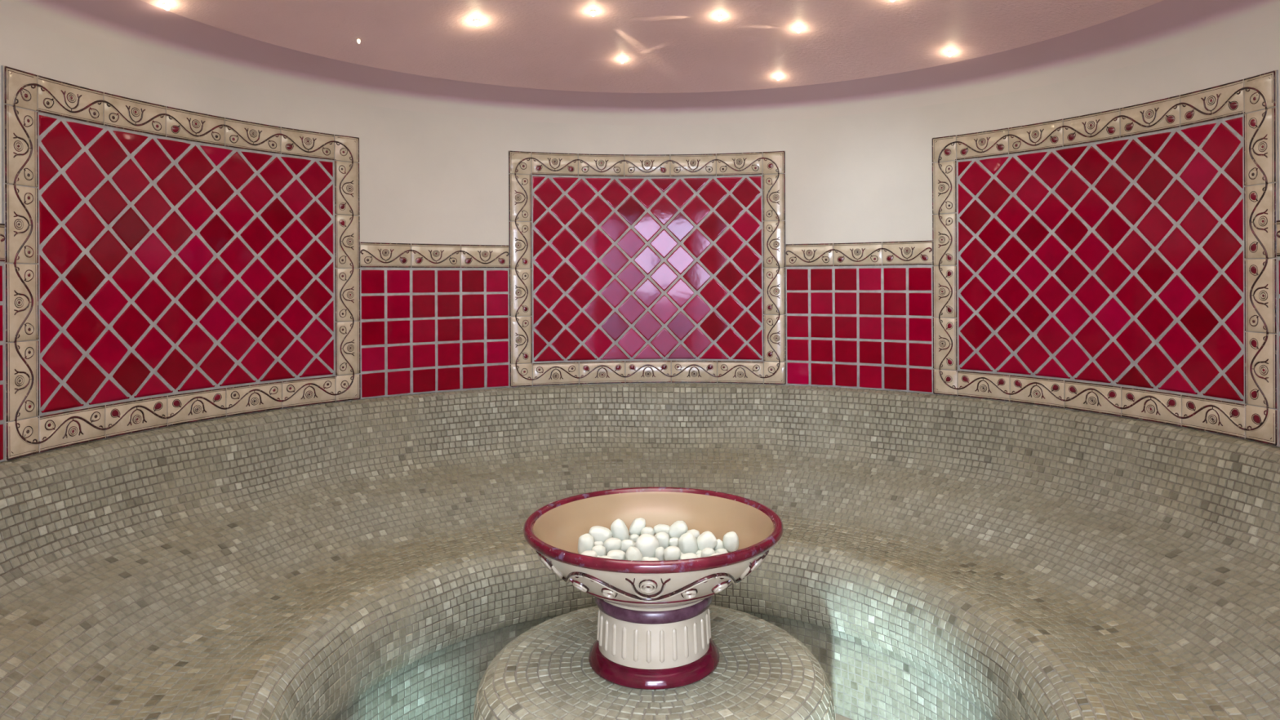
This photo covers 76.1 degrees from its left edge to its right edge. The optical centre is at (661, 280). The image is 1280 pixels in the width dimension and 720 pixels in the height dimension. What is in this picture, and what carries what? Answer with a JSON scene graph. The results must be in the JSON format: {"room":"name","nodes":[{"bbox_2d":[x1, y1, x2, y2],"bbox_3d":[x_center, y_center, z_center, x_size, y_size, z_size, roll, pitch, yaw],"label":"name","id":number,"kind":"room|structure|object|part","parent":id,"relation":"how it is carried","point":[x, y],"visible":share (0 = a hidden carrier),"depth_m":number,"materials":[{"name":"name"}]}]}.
{"room":"spa","nodes":[
{"label":"spa","id":0,"kind":"room"},
{"bbox_2d":[0,13,1279,462],"bbox_3d":[-0.003,0.360,1.980,3.429,2.120,3.429,0,0,-2],"label":"wall","id":1,"kind":"structure","parent":0,"point":[425,178],"depth_m":3.34,"materials":[{"name":"beige paint"}]},
{"bbox_2d":[0,223,4,462],"bbox_3d":[-1.691,0.161,1.812,0.043,0.617,0.629,0,0,-6],"label":"panel","id":2,"kind":"object","parent":1,"relation":"attached to","point":[2,225],"visible":1,"depth_m":2.12,"materials":[{"name":"red ceramic"}]},
{"bbox_2d":[0,65,360,461],"bbox_3d":[-1.498,-0.045,2.695,0.122,1.028,1.215,0,0,26],"label":"tile panel","id":3,"kind":"object","parent":1,"relation":"attached to","point":[164,266],"visible":1,"depth_m":2.61,"materials":[{"name":"red tile"}]},
{"bbox_2d":[360,242,509,399],"bbox_3d":[-0.930,0.158,3.399,0.629,0.617,0.043,0,0,-33],"label":"panel","id":4,"kind":"object","parent":1,"relation":"attached to","point":[434,317],"visible":1,"depth_m":3.40,"materials":[{"name":"red tile"}]},
{"bbox_2d":[0,0,1279,125],"bbox_3d":[-0.008,-0.747,1.980,3.429,0.094,3.429,0,0,-2],"label":"trim","id":5,"kind":"structure","parent":1,"relation":"attached to","point":[138,28],"depth_m":2.99,"materials":[{"name":"paint"}]},
{"bbox_2d":[508,151,786,386],"bbox_3d":[-0.059,-0.052,3.634,1.215,1.028,0.122,0,0,-2],"label":"tile panel","id":6,"kind":"object","parent":1,"relation":"attached to","point":[624,268],"visible":1,"depth_m":3.66,"materials":[{"name":"red tile"}]},
{"bbox_2d":[785,240,933,393],"bbox_3d":[0.828,0.149,3.456,0.629,0.617,0.043,0,0,30],"label":"panel","id":7,"kind":"object","parent":1,"relation":"attached to","point":[860,315],"visible":1,"depth_m":3.46,"materials":[{"name":"red tile"}]},
{"bbox_2d":[932,70,1279,445],"bbox_3d":[1.438,-0.059,2.791,0.122,1.028,1.215,0,0,-29],"label":"tile panel","id":8,"kind":"object","parent":1,"relation":"attached to","point":[1122,261],"visible":1,"depth_m":2.72,"materials":[{"name":"red tile"}]},
{"bbox_2d":[1275,220,1279,446],"bbox_3d":[1.690,0.145,1.922,0.043,0.617,0.629,0,0,2],"label":"panel","id":9,"kind":"object","parent":1,"relation":"attached to","point":[1277,223],"visible":1,"depth_m":2.23,"materials":[{"name":"red ceramic"}]},
{"bbox_2d":[140,0,1163,93],"bbox_3d":[-0.009,-0.904,1.980,2.982,0.220,2.982,0,0,-2],"label":"ceiling","id":10,"kind":"structure","parent":0,"point":[665,46],"depth_m":2.90,"materials":[{"name":"pink paint"}]},
{"bbox_2d":[162,2,170,10],"bbox_3d":[-1.425,-0.789,2.356,0.019,0.022,0.019,0,0,-35],"label":"recessed light","id":11,"kind":"object","parent":10,"relation":"in","point":[166,6],"visible":1,"depth_m":2.35,"materials":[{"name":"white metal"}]},
{"bbox_2d":[472,18,479,26],"bbox_3d":[-0.640,-0.893,2.837,0.024,0.023,0.024,0,0,-7],"label":"recessed light","id":12,"kind":"object","parent":10,"relation":"in","point":[477,22],"visible":1,"depth_m":2.83,"materials":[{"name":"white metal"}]},
{"bbox_2d":[590,9,595,16],"bbox_3d":[-0.236,-0.928,2.842,0.020,0.022,0.020,0,0,36],"label":"recessed light","id":13,"kind":"object","parent":10,"relation":"in","point":[593,12],"visible":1,"depth_m":2.83,"materials":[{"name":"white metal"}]},
{"bbox_2d":[620,57,624,63],"bbox_3d":[-0.151,-0.858,3.199,0.018,0.022,0.018,0,0,-39],"label":"recessed light","id":14,"kind":"object","parent":10,"relation":"in","point":[622,60],"visible":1,"depth_m":3.19,"materials":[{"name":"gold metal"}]},
{"bbox_2d":[716,14,722,21],"bbox_3d":[0.207,-0.924,2.881,0.020,0.022,0.020,0,0,-35],"label":"recessed light","id":15,"kind":"object","parent":10,"relation":"in","point":[719,16],"visible":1,"depth_m":2.87,"materials":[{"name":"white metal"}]},
{"bbox_2d":[795,26,800,32],"bbox_3d":[0.492,-0.896,2.930,0.019,0.022,0.019,0,0,-9],"label":"recessed light","id":16,"kind":"object","parent":10,"relation":"in","point":[797,28],"visible":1,"depth_m":2.92,"materials":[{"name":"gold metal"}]},
{"bbox_2d":[947,50,953,57],"bbox_3d":[1.038,-0.813,2.937,0.019,0.022,0.019,0,0,-16],"label":"recessed light","id":17,"kind":"object","parent":10,"relation":"in","point":[949,52],"visible":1,"depth_m":2.93,"materials":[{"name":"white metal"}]},
{"bbox_2d":[835,712,853,719],"bbox_3d":[0.002,1.420,1.980,3.800,0.001,3.800,0,0,-2],"label":"floor","id":18,"kind":"structure","parent":0,"point":[837,717],"depth_m":2.65,"materials":[{"name":"beige tile"}]},
{"bbox_2d":[0,382,1279,719],"bbox_3d":[-0.009,0.941,2.241,3.427,0.956,2.905,0,0,-2],"label":"bench","id":19,"kind":"object","parent":18,"relation":"on","point":[937,557],"visible":0.8,"depth_m":2.52,"materials":[{"name":"tile"}]},
{"bbox_3d":[-0.001,0.943,2.002,2.470,0.953,2.426,0,0,-2],"label":"seat","id":20,"kind":"part","parent":19,"relation":"part of","materials":[{"name":"tile"}]},
{"bbox_2d":[472,604,835,719],"bbox_3d":[-0.016,1.174,2.009,0.874,0.490,0.875,0,0,-7],"label":"pedestal","id":21,"kind":"object","parent":18,"relation":"on","point":[762,672],"visible":0.59,"depth_m":1.89,"materials":[{"name":"tile"}]},
{"bbox_2d":[523,486,783,689],"bbox_3d":[-0.018,0.757,2.009,0.632,0.344,0.632,0,0,-41],"label":"ceramic bowl","id":22,"kind":"object","parent":21,"relation":"on","point":[654,632],"visible":0.94,"depth_m":1.89,"materials":[{"name":"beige ceramic"}]},
{"bbox_2d":[577,533,595,554],"bbox_3d":[-0.185,0.656,2.023,0.043,0.055,0.043,0,0,-2],"label":"pebble","id":23,"kind":"object","parent":22,"relation":"in","point":[586,541],"visible":0.67,"depth_m":2.01,"materials":[{"name":"white stone"}]},
{"bbox_2d":[580,550,597,556],"bbox_3d":[-0.174,0.666,1.974,0.041,0.024,0.030,0,0,-2],"label":"pebble","id":24,"kind":"object","parent":22,"relation":"in","point":[588,553],"visible":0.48,"depth_m":1.97,"materials":[{"name":"white stone"}]},
{"bbox_2d":[594,541,603,546],"bbox_3d":[-0.161,0.673,2.077,0.036,0.026,0.031,0,0,-7],"label":"pebble","id":25,"kind":"object","parent":22,"relation":"in","point":[597,543],"visible":0.33,"depth_m":2.07,"materials":[{"name":"white stone"}]},
{"bbox_2d":[591,545,606,556],"bbox_3d":[-0.152,0.664,1.995,0.037,0.033,0.031,0,0,-2],"label":"pebble","id":26,"kind":"object","parent":22,"relation":"in","point":[600,550],"visible":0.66,"depth_m":1.98,"materials":[{"name":"white stone"}]},
{"bbox_2d":[588,525,612,542],"bbox_3d":[-0.155,0.653,2.094,0.062,0.045,0.047,0,0,-4],"label":"pebble","id":27,"kind":"object","parent":22,"relation":"in","point":[599,533],"visible":0.68,"depth_m":2.08,"materials":[{"name":"white stone"}]},
{"bbox_2d":[599,555,613,559],"bbox_3d":[-0.132,0.667,1.937,0.040,0.026,0.030,0,0,-2],"label":"pebble","id":28,"kind":"object","parent":22,"relation":"in","point":[604,557],"visible":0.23,"depth_m":1.93,"materials":[{"name":"white stone"}]},
{"bbox_2d":[603,537,622,552],"bbox_3d":[-0.120,0.661,2.034,0.048,0.037,0.039,0,0,-2],"label":"pebble","id":29,"kind":"object","parent":22,"relation":"in","point":[611,544],"visible":0.77,"depth_m":2.02,"materials":[{"name":"white stone"}]},
{"bbox_2d":[606,550,626,559],"bbox_3d":[-0.107,0.661,1.954,0.046,0.030,0.034,0,0,-2],"label":"pebble","id":30,"kind":"object","parent":22,"relation":"in","point":[615,554],"visible":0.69,"depth_m":1.94,"materials":[{"name":"white stone"}]},
{"bbox_2d":[610,518,629,541],"bbox_3d":[-0.106,0.648,2.106,0.047,0.066,0.048,0,0,5],"label":"pebble","id":31,"kind":"object","parent":22,"relation":"in","point":[619,529],"visible":0.77,"depth_m":2.09,"materials":[{"name":"white stone"}]},
{"bbox_2d":[621,539,635,552],"bbox_3d":[-0.084,0.662,2.039,0.038,0.031,0.030,0,0,-2],"label":"pebble","id":32,"kind":"object","parent":22,"relation":"in","point":[626,544],"visible":0.71,"depth_m":2.03,"materials":[{"name":"white stone"}]},
{"bbox_2d":[625,546,642,560],"bbox_3d":[-0.065,0.655,1.943,0.041,0.044,0.035,0,0,4],"label":"pebble","id":33,"kind":"object","parent":22,"relation":"in","point":[633,553],"visible":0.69,"depth_m":1.93,"materials":[{"name":"white stone"}]},
{"bbox_2d":[629,533,639,542],"bbox_3d":[-0.068,0.662,2.101,0.024,0.020,0.020,0,0,-2],"label":"pebble","id":34,"kind":"object","parent":22,"relation":"in","point":[633,537],"visible":0.69,"depth_m":2.09,"materials":[{"name":"white stone"}]},
{"bbox_2d":[628,517,645,536],"bbox_3d":[-0.062,0.645,2.132,0.044,0.049,0.039,0,0,-10],"label":"pebble","id":35,"kind":"object","parent":22,"relation":"in","point":[637,525],"visible":0.88,"depth_m":2.12,"materials":[{"name":"white stone"}]},
{"bbox_2d":[641,556,649,560],"bbox_3d":[-0.035,0.665,1.940,0.023,0.018,0.018,0,0,-2],"label":"pebble","id":36,"kind":"object","parent":22,"relation":"in","point":[644,558],"visible":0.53,"depth_m":1.93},
{"bbox_2d":[635,533,658,557],"bbox_3d":[-0.035,0.648,1.991,0.059,0.056,0.052,0,0,-2],"label":"pebble","id":37,"kind":"object","parent":22,"relation":"in","point":[646,544],"visible":0.84,"depth_m":1.97,"materials":[{"name":"white stone"}]},
{"bbox_2d":[640,526,654,535],"bbox_3d":[-0.035,0.656,2.113,0.036,0.036,0.033,0,0,-2],"label":"pebble","id":38,"kind":"object","parent":22,"relation":"in","point":[647,530],"visible":0.54,"depth_m":2.10,"materials":[{"name":"white stone"}]},
{"bbox_2d":[648,557,658,560],"bbox_3d":[-0.018,0.668,1.935,0.029,0.022,0.023,0,0,-2],"label":"pebble","id":39,"kind":"object","parent":22,"relation":"in","point":[651,558],"visible":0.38,"depth_m":1.93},
{"bbox_3d":[-0.018,0.840,2.009,0.279,0.107,0.279,0,0,-2],"label":"fluted stem","id":40,"kind":"part","parent":22,"relation":"part of","materials":[{"name":"white ceramic"}]},
{"bbox_2d":[654,546,664,560],"bbox_3d":[-0.002,0.663,1.979,0.026,0.035,0.027,0,0,-2],"label":"pebble","id":41,"kind":"object","parent":22,"relation":"in","point":[659,553],"visible":0.7,"depth_m":1.97,"materials":[{"name":"white stone"}]},
{"bbox_2d":[653,524,669,533],"bbox_3d":[0.004,0.648,2.119,0.045,0.030,0.033,0,0,-4],"label":"pebble","id":42,"kind":"object","parent":22,"relation":"in","point":[658,528],"visible":0.73,"depth_m":2.11,"materials":[{"name":"white stone"}]},
{"bbox_2d":[654,531,669,549],"bbox_3d":[0.002,0.656,2.059,0.041,0.042,0.037,0,0,-2],"label":"pebble","id":43,"kind":"object","parent":22,"relation":"in","point":[663,537],"visible":0.73,"depth_m":2.04,"materials":[{"name":"white stone"}]},
{"bbox_2d":[663,546,680,559],"bbox_3d":[0.026,0.653,1.949,0.042,0.037,0.036,0,0,-2],"label":"pebble","id":44,"kind":"object","parent":22,"relation":"in","point":[670,553],"visible":0.86,"depth_m":1.94,"materials":[{"name":"white stone"}]},
{"bbox_2d":[669,537,678,546],"bbox_3d":[0.034,0.660,2.059,0.029,0.024,0.024,0,0,-2],"label":"pebble","id":45,"kind":"object","parent":22,"relation":"in","point":[673,541],"visible":0.74,"depth_m":2.05,"materials":[{"name":"white stone"}]},
{"bbox_2d":[667,520,688,538],"bbox_3d":[0.043,0.649,2.114,0.052,0.052,0.044,0,0,0],"label":"pebble","id":46,"kind":"object","parent":22,"relation":"in","point":[677,529],"visible":0.8,"depth_m":2.10,"materials":[{"name":"white stone"}]},
{"bbox_2d":[678,532,697,554],"bbox_3d":[0.066,0.654,2.019,0.050,0.063,0.050,0,0,7],"label":"pebble","id":47,"kind":"object","parent":22,"relation":"in","point":[687,542],"visible":0.74,"depth_m":2.00,"materials":[{"name":"white stone"}]},
{"bbox_2d":[679,552,697,559],"bbox_3d":[0.067,0.662,1.942,0.046,0.027,0.032,0,0,-2],"label":"pebble","id":48,"kind":"object","parent":22,"relation":"in","point":[689,555],"visible":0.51,"depth_m":1.93,"materials":[{"name":"white stone"}]},
{"bbox_2d":[685,528,699,539],"bbox_3d":[0.082,0.654,2.099,0.038,0.026,0.028,0,0,-2],"label":"pebble","id":49,"kind":"object","parent":22,"relation":"in","point":[696,533],"visible":0.48,"depth_m":2.09,"materials":[{"name":"white stone"}]},
{"bbox_2d":[696,530,717,550],"bbox_3d":[0.113,0.650,2.033,0.053,0.053,0.046,0,0,-6],"label":"pebble","id":50,"kind":"object","parent":22,"relation":"in","point":[707,539],"visible":0.77,"depth_m":2.01,"materials":[{"name":"white stone"}]},
{"bbox_2d":[701,547,715,557],"bbox_3d":[0.114,0.662,1.977,0.035,0.028,0.029,0,0,-2],"label":"pebble","id":51,"kind":"object","parent":22,"relation":"in","point":[706,552],"visible":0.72,"depth_m":1.97,"materials":[{"name":"white stone"}]},
{"bbox_2d":[714,538,724,551],"bbox_3d":[0.143,0.663,2.034,0.027,0.036,0.027,0,0,-4],"label":"pebble","id":52,"kind":"object","parent":22,"relation":"in","point":[720,544],"visible":0.59,"depth_m":2.02,"materials":[{"name":"white stone"}]},
{"bbox_2d":[715,548,728,554],"bbox_3d":[0.147,0.667,1.999,0.032,0.022,0.024,0,0,-2],"label":"pebble","id":53,"kind":"object","parent":22,"relation":"in","point":[721,551],"visible":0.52,"depth_m":1.99,"materials":[{"name":"white stone"}]},
{"bbox_2d":[722,531,738,551],"bbox_3d":[0.174,0.651,2.037,0.040,0.049,0.040,0,0,-2],"label":"pebble","id":54,"kind":"object","parent":22,"relation":"in","point":[731,540],"visible":0.99,"depth_m":2.02,"materials":[{"name":"white stone"}]}
]}

